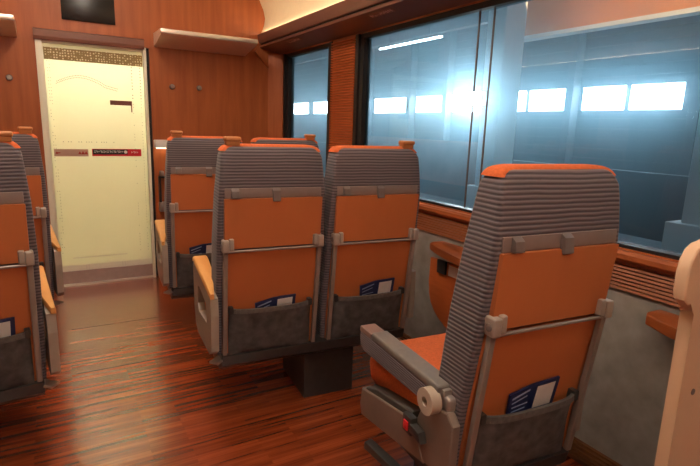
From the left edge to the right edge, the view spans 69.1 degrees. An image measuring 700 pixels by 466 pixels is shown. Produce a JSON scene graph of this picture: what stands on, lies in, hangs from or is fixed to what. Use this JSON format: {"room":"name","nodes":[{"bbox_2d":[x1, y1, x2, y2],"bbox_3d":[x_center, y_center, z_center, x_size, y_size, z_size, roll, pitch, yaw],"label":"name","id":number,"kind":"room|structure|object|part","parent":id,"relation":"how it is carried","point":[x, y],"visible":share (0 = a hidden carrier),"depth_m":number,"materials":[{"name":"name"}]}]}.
{"room":"train carriage","nodes":[
{"label":"train carriage","id":0,"kind":"room"},
{"bbox_2d":[0,0,280,224],"bbox_3d":[-2.069,-1.057,4.001,3.410,3.000,0.100,-5,14,-30],"label":"wall","id":1,"kind":"structure","parent":0,"point":[232,101],"depth_m":4.25,"materials":[{"name":"orange wood"}]},
{"bbox_2d":[0,13,16,36],"bbox_3d":[-2.683,-1.401,3.308,0.848,0.105,0.326,-5,14,-30],"label":"wall shelf","id":2,"kind":"object","parent":1,"relation":"attached to","point":[7,21],"visible":1,"depth_m":3.46,"materials":[{"name":"paint"}]},
{"bbox_2d":[6,74,12,80],"bbox_3d":[-2.466,-1.125,3.676,0.044,0.044,0.028,-5,14,-30],"label":"coat hook","id":3,"kind":"object","parent":1,"relation":"attached to","point":[9,77],"visible":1,"depth_m":3.67,"materials":[{"name":"grey plastic"}]},
{"bbox_2d":[60,0,114,24],"bbox_3d":[-1.978,-1.727,3.836,0.365,0.255,0.012,-5,14,-30],"label":"display screen","id":4,"kind":"object","parent":1,"relation":"attached to","point":[93,11],"visible":1,"depth_m":3.84,"materials":[{"name":"black glass"}]},
{"bbox_2d":[32,27,143,49],"bbox_3d":[-1.977,-1.483,3.879,0.758,0.080,0.034,-5,14,-30],"label":"trim","id":5,"kind":"structure","parent":1,"relation":"attached to","point":[38,33],"depth_m":3.86,"materials":[{"name":"brown wood"}]},
{"bbox_2d":[34,39,158,286],"bbox_3d":[-2.024,-0.534,4.147,0.790,1.920,0.122,-5,14,-30],"label":"door","id":6,"kind":"structure","parent":1,"relation":"in","point":[95,100],"depth_m":4.12,"materials":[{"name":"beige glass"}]},
{"bbox_3d":[-2.050,0.350,4.322,0.698,0.118,0.040,-5,14,-30],"label":"kick plate","id":7,"kind":"part","parent":6,"relation":"part of","materials":[{"name":"metal"}]},
{"bbox_2d":[153,140,167,148],"bbox_3d":[-1.537,-0.747,4.274,0.205,0.071,0.090,-5,14,-30],"label":"wall lamp","id":8,"kind":"object","parent":1,"relation":"attached to","point":[159,144],"visible":0.46,"depth_m":4.21,"materials":[{"name":"white plastic"}]},
{"bbox_2d":[158,171,164,211],"bbox_3d":[-1.547,-0.361,4.368,0.185,0.345,0.070,-5,14,-30],"label":"wall bracket","id":9,"kind":"object","parent":1,"relation":"attached to","point":[161,173],"visible":0.74,"depth_m":4.32,"materials":[{"name":"grey metal"}]},
{"bbox_3d":[-1.550,-0.371,4.376,0.180,0.240,0.050,-5,14,-30],"label":"frame","id":10,"kind":"part","parent":9,"relation":"part of","materials":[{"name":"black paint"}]},
{"bbox_2d":[153,28,257,55],"bbox_3d":[-1.177,-1.558,4.162,0.769,0.105,0.326,-5,14,-30],"label":"wall shelf","id":11,"kind":"object","parent":1,"relation":"attached to","point":[163,37],"visible":1,"depth_m":4.10,"materials":[{"name":"paint"}]},
{"bbox_2d":[255,51,268,67],"bbox_3d":[-0.790,-1.560,4.569,0.135,0.144,0.020,-5,14,-30],"label":"trim","id":12,"kind":"structure","parent":1,"relation":"attached to","point":[256,52],"depth_m":4.56,"materials":[{"name":"orange wood"}]},
{"bbox_2d":[0,276,581,465],"bbox_3d":[-0.338,1.124,1.292,3.410,0.051,7.287,-5,14,-30],"label":"floor","id":13,"kind":"structure","parent":0,"point":[138,386],"depth_m":2.46,"materials":[{"name":"brown wood"}]},
{"bbox_2d":[0,131,60,404],"bbox_3d":[-1.722,0.270,1.863,1.058,1.297,0.707,-6,14,-35],"label":"seat","id":14,"kind":"object","parent":13,"relation":"on","point":[25,293],"visible":1,"depth_m":1.86,"materials":[{"name":"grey fabric"}]},
{"bbox_2d":[0,317,15,337],"bbox_3d":[-1.316,0.374,1.833,0.187,0.122,0.026,-6,14,-34],"label":"brochure","id":15,"kind":"object","parent":14,"relation":"in","point":[7,325],"visible":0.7,"depth_m":1.86,"materials":[{"name":"paper"}]},
{"bbox_3d":[-1.398,0.091,1.813,0.435,0.849,0.225,-6,14,-35],"label":"seat","id":16,"kind":"part","parent":14,"relation":"part of","materials":[{"name":"orange fabric"}]},
{"bbox_3d":[-1.366,0.360,1.809,0.428,0.483,0.096,-6,14,-35],"label":"panel","id":17,"kind":"part","parent":14,"relation":"part of","materials":[{"name":"orange plastic"}]},
{"bbox_3d":[-1.391,0.140,1.810,0.478,0.929,0.239,-6,14,-35],"label":"backrest","id":18,"kind":"part","parent":14,"relation":"part of","materials":[{"name":"grey fabric"}]},
{"bbox_3d":[-1.179,0.336,1.900,0.021,0.501,0.077,-6,14,-35],"label":"tray arm","id":19,"kind":"part","parent":14,"relation":"part of","materials":[{"name":"beige paint"}]},
{"bbox_3d":[-1.265,0.223,2.068,0.068,0.068,0.498,-6,14,-35],"label":"armrest","id":20,"kind":"part","parent":14,"relation":"part of","materials":[{"name":"beige wood"}]},
{"bbox_3d":[-1.252,0.379,2.104,0.032,0.327,0.487,-6,14,-35],"label":"armrest panel","id":21,"kind":"part","parent":14,"relation":"part of","materials":[{"name":"grey plastic"}]},
{"bbox_2d":[12,126,63,305],"bbox_3d":[-2.202,0.071,2.741,1.058,1.297,0.707,-6,14,-35],"label":"seat","id":22,"kind":"object","parent":13,"relation":"on","point":[49,249],"visible":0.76,"depth_m":2.70,"materials":[{"name":"grey fabric"}]},
{"bbox_3d":[-1.879,-0.108,2.691,0.435,0.849,0.225,-6,14,-35],"label":"seat","id":23,"kind":"part","parent":22,"relation":"part of","materials":[{"name":"orange fabric"}]},
{"bbox_3d":[-1.847,0.161,2.687,0.428,0.483,0.096,-6,14,-35],"label":"panel","id":24,"kind":"part","parent":22,"relation":"part of","materials":[{"name":"orange laminate"}]},
{"bbox_3d":[-1.659,0.137,2.778,0.021,0.501,0.077,-6,14,-35],"label":"tray arm","id":25,"kind":"part","parent":22,"relation":"part of","materials":[{"name":"beige paint"}]},
{"bbox_3d":[-1.746,0.024,2.946,0.068,0.068,0.498,-6,14,-35],"label":"armrest","id":26,"kind":"part","parent":22,"relation":"part of","materials":[{"name":"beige wood"}]},
{"bbox_3d":[-1.733,0.180,2.982,0.032,0.327,0.487,-6,14,-35],"label":"armrest panel","id":27,"kind":"part","parent":22,"relation":"part of","materials":[{"name":"grey plastic"}]},
{"bbox_2d":[155,131,318,298],"bbox_3d":[-0.767,-0.037,3.499,1.058,1.297,0.707,-4,13,-25],"label":"seat","id":28,"kind":"object","parent":13,"relation":"on","point":[190,162],"visible":0.35,"depth_m":3.03,"materials":[{"name":"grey fabric"}]},
{"bbox_3d":[-1.177,-0.011,3.209,0.068,0.068,0.498,-4,13,-25],"label":"armrest","id":29,"kind":"part","parent":28,"relation":"part of","materials":[{"name":"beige wood"}]},
{"bbox_3d":[-1.195,0.147,3.228,0.032,0.327,0.487,-4,13,-25],"label":"armrest panel","id":30,"kind":"part","parent":28,"relation":"part of","materials":[{"name":"grey plastic"}]},
{"bbox_3d":[-1.062,0.099,3.057,0.021,0.501,0.077,-4,13,-25],"label":"tray arm","id":31,"kind":"part","parent":28,"relation":"part of","materials":[{"name":"beige paint"}]},
{"bbox_3d":[-0.887,0.093,3.173,0.428,0.483,0.096,-4,13,-25],"label":"panel","id":32,"kind":"part","parent":28,"relation":"part of","materials":[{"name":"orange laminate"}]},
{"bbox_2d":[189,243,211,253],"bbox_3d":[-0.902,0.118,3.157,0.187,0.122,0.026,-3,13,-24],"label":"brochure","id":33,"kind":"object","parent":28,"relation":"in","point":[203,248],"visible":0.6,"depth_m":3.14,"materials":[{"name":"paper"}]},
{"bbox_3d":[-0.903,-0.128,3.178,0.478,0.929,0.239,-4,13,-25],"label":"backrest","id":34,"kind":"part","parent":28,"relation":"part of","materials":[{"name":"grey fabric"}]},
{"bbox_3d":[-0.909,-0.177,3.183,0.435,0.849,0.225,-4,13,-25],"label":"seat","id":35,"kind":"part","parent":28,"relation":"part of","materials":[{"name":"orange fabric"}]},
{"bbox_3d":[-0.461,-0.204,3.390,0.435,0.849,0.225,-4,13,-25],"label":"seat","id":36,"kind":"part","parent":28,"relation":"part of","materials":[{"name":"orange fabric"}]},
{"bbox_3d":[-0.456,-0.155,3.385,0.478,0.929,0.239,-4,13,-25],"label":"backrest","id":37,"kind":"part","parent":28,"relation":"part of","materials":[{"name":"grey fabric"}]},
{"bbox_2d":[192,136,419,397],"bbox_3d":[-0.239,0.165,2.614,1.058,1.297,0.707,-4,13,-25],"label":"seat","id":38,"kind":"object","parent":13,"relation":"on","point":[280,227],"visible":0.99,"depth_m":2.29,"materials":[{"name":"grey fabric"}]},
{"bbox_3d":[-0.649,0.191,2.324,0.068,0.068,0.498,-4,13,-25],"label":"armrest","id":39,"kind":"part","parent":38,"relation":"part of","materials":[{"name":"beige wood"}]},
{"bbox_3d":[-0.667,0.350,2.343,0.032,0.327,0.487,-4,13,-25],"label":"armrest panel","id":40,"kind":"part","parent":38,"relation":"part of","materials":[{"name":"grey plastic"}]},
{"bbox_3d":[-0.534,0.301,2.172,0.021,0.501,0.077,-4,13,-25],"label":"tray arm","id":41,"kind":"part","parent":38,"relation":"part of","materials":[{"name":"beige paint"}]},
{"bbox_3d":[-0.375,0.075,2.294,0.478,0.929,0.239,-4,13,-25],"label":"backrest","id":42,"kind":"part","parent":38,"relation":"part of","materials":[{"name":"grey fabric"}]},
{"bbox_3d":[-0.359,0.295,2.288,0.428,0.483,0.096,-4,13,-25],"label":"panel","id":43,"kind":"part","parent":38,"relation":"part of","materials":[{"name":"orange plastic"}]},
{"bbox_3d":[-0.380,0.025,2.298,0.435,0.849,0.225,-4,13,-25],"label":"seat","id":44,"kind":"part","parent":38,"relation":"part of","materials":[{"name":"orange fabric"}]},
{"bbox_2d":[255,293,295,307],"bbox_3d":[-0.338,0.338,2.294,0.187,0.122,0.026,-3,13,-24],"label":"brochure","id":45,"kind":"object","parent":38,"relation":"in","point":[290,298],"visible":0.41,"depth_m":2.28,"materials":[{"name":"paper"}]},
{"bbox_3d":[-0.158,0.278,2.346,0.021,0.501,0.077,-4,13,-25],"label":"tray arm","id":46,"kind":"part","parent":38,"relation":"part of","materials":[{"name":"beige paint"}]},
{"bbox_3d":[-0.086,0.274,2.379,0.021,0.501,0.077,-4,13,-25],"label":"tray arm","id":47,"kind":"part","parent":38,"relation":"part of","materials":[{"name":"beige paint"}]},
{"bbox_3d":[0.088,0.267,2.495,0.428,0.483,0.096,-4,13,-25],"label":"panel","id":48,"kind":"part","parent":38,"relation":"part of","materials":[{"name":"orange plastic"}]},
{"bbox_3d":[0.072,0.047,2.501,0.478,0.929,0.239,-4,13,-25],"label":"backrest","id":49,"kind":"part","parent":38,"relation":"part of","materials":[{"name":"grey fabric"}]},
{"bbox_3d":[0.067,-0.002,2.505,0.435,0.849,0.225,-4,13,-25],"label":"seat","id":50,"kind":"part","parent":38,"relation":"part of","materials":[{"name":"orange fabric"}]},
{"bbox_2d":[359,277,394,295],"bbox_3d":[0.130,0.284,2.505,0.187,0.122,0.026,-3,13,-24],"label":"brochure","id":51,"kind":"object","parent":38,"relation":"in","point":[383,285],"visible":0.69,"depth_m":2.50,"materials":[{"name":"paper"}]},
{"bbox_3d":[0.290,0.251,2.553,0.021,0.501,0.077,-4,13,-25],"label":"tray arm","id":52,"kind":"part","parent":38,"relation":"part of","materials":[{"name":"beige paint"}]},
{"bbox_3d":[0.235,0.279,2.823,0.037,0.260,0.420,-4,13,-25],"label":"window armrest","id":53,"kind":"part","parent":38,"relation":"part of","materials":[{"name":"grey plastic"}]},
{"bbox_2d":[360,164,619,465],"bbox_3d":[0.407,0.383,1.743,0.597,1.269,0.707,-4,13,-25],"label":"seat","id":54,"kind":"object","parent":13,"relation":"on","point":[530,304],"visible":1,"depth_m":1.43,"materials":[{"name":"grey fabric"}]},
{"bbox_3d":[0.151,0.646,1.759,0.045,0.180,0.435,-4,13,-25],"label":"rail","id":55,"kind":"part","parent":54,"relation":"part of","materials":[{"name":"beige metal"}]},
{"bbox_3d":[0.167,0.442,1.718,0.062,0.077,0.490,-4,13,-25],"label":"armrest","id":56,"kind":"part","parent":54,"relation":"part of","materials":[{"name":"grey plastic"}]},
{"bbox_2d":[370,333,445,405],"bbox_3d":[0.370,0.538,1.876,0.456,0.152,0.502,-4,13,-25],"label":"seat cushion","id":57,"kind":"object","parent":54,"relation":"on","point":[430,348],"depth_m":1.90,"materials":[{"name":"orange fabric"}]},
{"bbox_3d":[0.253,0.607,1.525,0.030,0.228,0.200,-4,13,-25],"label":"panel","id":58,"kind":"part","parent":54,"relation":"part of","materials":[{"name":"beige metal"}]},
{"bbox_3d":[0.283,0.479,1.471,0.040,0.062,0.060,-4,13,-25],"label":"pivot arm","id":59,"kind":"part","parent":54,"relation":"part of","materials":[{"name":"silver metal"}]},
{"bbox_3d":[0.354,0.490,1.410,0.021,0.501,0.077,-4,13,-25],"label":"tray arm","id":60,"kind":"part","parent":54,"relation":"part of","materials":[{"name":"beige paint"}]},
{"bbox_3d":[0.529,0.484,1.526,0.428,0.483,0.096,-4,13,-25],"label":"panel","id":61,"kind":"part","parent":54,"relation":"part of","materials":[{"name":"orange plastic"}]},
{"bbox_3d":[0.513,0.264,1.531,0.478,0.929,0.239,-4,13,-25],"label":"backrest","id":62,"kind":"part","parent":54,"relation":"part of","materials":[{"name":"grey fabric"}]},
{"bbox_2d":[506,376,559,413],"bbox_3d":[0.543,0.496,1.522,0.187,0.122,0.026,-3,13,-24],"label":"brochure","id":63,"kind":"object","parent":54,"relation":"in","point":[540,393],"visible":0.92,"depth_m":1.51,"materials":[{"name":"paper"}]},
{"bbox_3d":[0.508,0.215,1.536,0.435,0.849,0.225,-4,13,-25],"label":"seat","id":64,"kind":"part","parent":54,"relation":"part of","materials":[{"name":"orange fabric"}]},
{"bbox_3d":[0.671,0.496,1.852,0.040,0.260,0.420,-4,13,-25],"label":"window armrest","id":65,"kind":"part","parent":54,"relation":"part of","materials":[{"name":"grey plastic"}]},
{"bbox_3d":[0.730,0.467,1.584,0.021,0.501,0.077,-4,13,-25],"label":"tray arm","id":66,"kind":"part","parent":54,"relation":"part of","materials":[{"name":"beige paint"}]},
{"bbox_2d":[654,239,699,465],"bbox_3d":[1.017,0.548,1.405,0.664,1.124,0.032,-5,14,-30],"label":"partition","id":67,"kind":"object","parent":13,"relation":"on","point":[679,436],"depth_m":1.23,"materials":[{"name":"plastic"}]},
{"bbox_2d":[259,0,343,32],"bbox_3d":[-0.222,-1.347,0.725,3.041,0.815,7.167,-5,14,-30],"label":"ceiling","id":68,"kind":"structure","parent":0,"point":[277,13],"depth_m":4.08,"materials":[{"name":"beige paint"}]},
{"bbox_2d":[268,0,679,465],"bbox_3d":[1.113,-0.106,1.797,0.218,2.250,7.167,-5,14,-30],"label":"wall","id":69,"kind":"structure","parent":0,"point":[624,400],"depth_m":2.02,"materials":[{"name":"orange wood"}]},
{"bbox_3d":[-0.698,-0.649,4.796,0.128,1.970,0.081,-5,14,-30],"label":"corner post","id":70,"kind":"part","parent":69,"relation":"part of","materials":[{"name":"orange wood"}]},
{"bbox_2d":[283,41,332,177],"bbox_3d":[-0.355,-1.016,4.322,0.079,1.045,0.950,-5,14,-30],"label":"window","id":71,"kind":"structure","parent":69,"relation":"in","point":[288,59],"depth_m":4.58,"materials":[{"name":"black rubber"}]},
{"bbox_2d":[257,0,479,53],"bbox_3d":[1.062,-1.012,1.560,0.232,0.152,7.167,-5,14,-30],"label":"luggage rack","id":72,"kind":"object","parent":69,"relation":"attached to","point":[345,18],"depth_m":3.31,"materials":[{"name":"brown paint"}]},
{"bbox_3d":[-0.444,-1.527,4.029,0.040,0.013,0.240,-5,14,-30],"label":"number plate","id":73,"kind":"part","parent":72,"relation":"part of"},
{"bbox_3d":[0.184,-1.284,2.964,0.040,0.013,0.240,-5,14,-30],"label":"number plate","id":74,"kind":"part","parent":72,"relation":"part of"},
{"bbox_2d":[429,241,462,327],"bbox_3d":[0.591,0.350,2.562,0.233,0.472,0.704,-5,14,-30],"label":"table","id":75,"kind":"object","parent":69,"relation":"attached to","point":[442,274],"visible":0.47,"depth_m":2.75,"materials":[{"name":"brown wood"}]},
{"bbox_2d":[398,332,621,465],"bbox_3d":[1.058,0.963,2.009,0.060,0.070,7.167,-5,14,-30],"label":"baseboard","id":76,"kind":"structure","parent":69,"relation":"attached to","point":[581,452],"depth_m":2.12,"materials":[{"name":"brown wood"}]},
{"bbox_2d":[352,0,681,259],"bbox_3d":[0.943,-0.514,2.126,0.079,1.045,3.550,-5,14,-30],"label":"window","id":77,"kind":"structure","parent":69,"relation":"in","point":[363,47],"depth_m":2.93,"materials":[{"name":"black rubber"}]},
{"bbox_3d":[1.108,0.193,1.863,0.018,0.095,7.167,-5,14,-30],"label":"louvre panel","id":78,"kind":"part","parent":69,"relation":"part of","materials":[{"name":"brown wood"}]},
{"bbox_3d":[1.107,0.113,1.843,0.056,0.047,7.167,-5,14,-30],"label":"sill","id":79,"kind":"part","parent":69,"relation":"part of","materials":[{"name":"brown wood"}]},
{"bbox_2d":[645,310,678,339],"bbox_3d":[1.173,0.384,1.549,0.233,0.087,0.599,-5,14,-30],"label":"table","id":80,"kind":"object","parent":69,"relation":"attached to","point":[665,323],"visible":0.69,"depth_m":1.74,"materials":[{"name":"brown wood"}]},
{"label":"outside","id":81,"kind":"structure","parent":0,"visible":0},
{"bbox_2d":[524,0,699,41],"bbox_3d":[7.184,-3.193,3.276,0.230,1.900,15.600,-5,14,-30],"label":"fascia","id":82,"kind":"object","parent":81,"point":[545,19],"depth_m":8.49,"materials":[{"name":"paint"}]},
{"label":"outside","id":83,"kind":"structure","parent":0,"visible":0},
{"bbox_3d":[-2.005,-1.436,18.609,10.850,0.100,50.000,-5,14,-30],"label":"ground","id":84,"kind":"structure","parent":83,"visible":0},
{"bbox_2d":[323,173,661,248],"bbox_3d":[-2.747,-1.827,18.082,3.000,0.830,50.000,-5,14,-30],"label":"platform","id":85,"kind":"object","parent":84,"relation":"on","point":[647,242],"depth_m":8.27,"materials":[{"name":"concrete"}]},
{"bbox_2d":[466,2,527,207],"bbox_3d":[2.539,-3.448,8.033,0.610,8.450,0.770,-5,14,-30],"label":"column","id":86,"kind":"structure","parent":85,"relation":"on","point":[510,21],"depth_m":8.16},
{"bbox_2d":[467,91,489,106],"bbox_3d":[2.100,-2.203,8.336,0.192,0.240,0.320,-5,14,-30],"label":"floodlight","id":87,"kind":"object","parent":86,"relation":"attached to","point":[480,97],"visible":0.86,"depth_m":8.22,"materials":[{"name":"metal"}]},
{"bbox_3d":[2.023,-2.197,8.291,0.012,0.200,0.280,-5,14,-30],"label":"glass","id":88,"kind":"part","parent":87,"relation":"part of","materials":[{"name":"white glass"}]},
{"bbox_2d":[661,113,699,252],"bbox_3d":[4.169,-2.716,4.783,0.710,8.450,1.120,-5,14,-30],"label":"column","id":89,"kind":"structure","parent":85,"relation":"on","point":[677,234],"depth_m":5.46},
{"bbox_2d":[294,15,699,175],"bbox_3d":[2.783,-6.328,20.320,0.550,9.000,50.000,-5,14,-30],"label":"wall","id":90,"kind":"structure","parent":84,"relation":"on","point":[628,97],"depth_m":14.64,"materials":[{"name":"glass"}]},
{"bbox_3d":[-1.695,-9.804,16.881,10.800,0.100,50.000,-5,14,-30],"label":"roof","id":91,"kind":"structure","parent":90,"relation":"attached to","visible":0},
{"bbox_2d":[379,25,442,49],"bbox_3d":[1.650,-6.995,13.462,0.060,3.780,2.800,-5,14,-30],"label":"lamp","id":92,"kind":"object","parent":91,"relation":"hanging from","point":[440,36],"visible":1,"depth_m":13.63,"materials":[{"name":"white plastic"}]},
{"bbox_2d":[317,142,688,241],"bbox_3d":[-0.739,-2.470,19.121,0.200,1.800,50.000,-5,14,-30],"label":"wall","id":93,"kind":"structure","parent":84,"relation":"on","point":[648,200],"depth_m":8.93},
{"bbox_2d":[368,136,477,185],"bbox_3d":[1.426,-2.278,15.117,0.040,1.100,7.000,-5,14,-30],"label":"wall","id":94,"kind":"structure","parent":93,"relation":"attached to","point":[443,161],"depth_m":13.36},
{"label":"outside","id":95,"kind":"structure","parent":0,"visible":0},
{"bbox_2d":[295,11,488,64],"bbox_3d":[1.789,-7.537,19.456,0.250,0.450,50.000,-5,14,-30],"label":"roof beam","id":96,"kind":"structure","parent":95,"point":[470,21],"depth_m":17.98,"materials":[{"name":"metal"}]}
]}

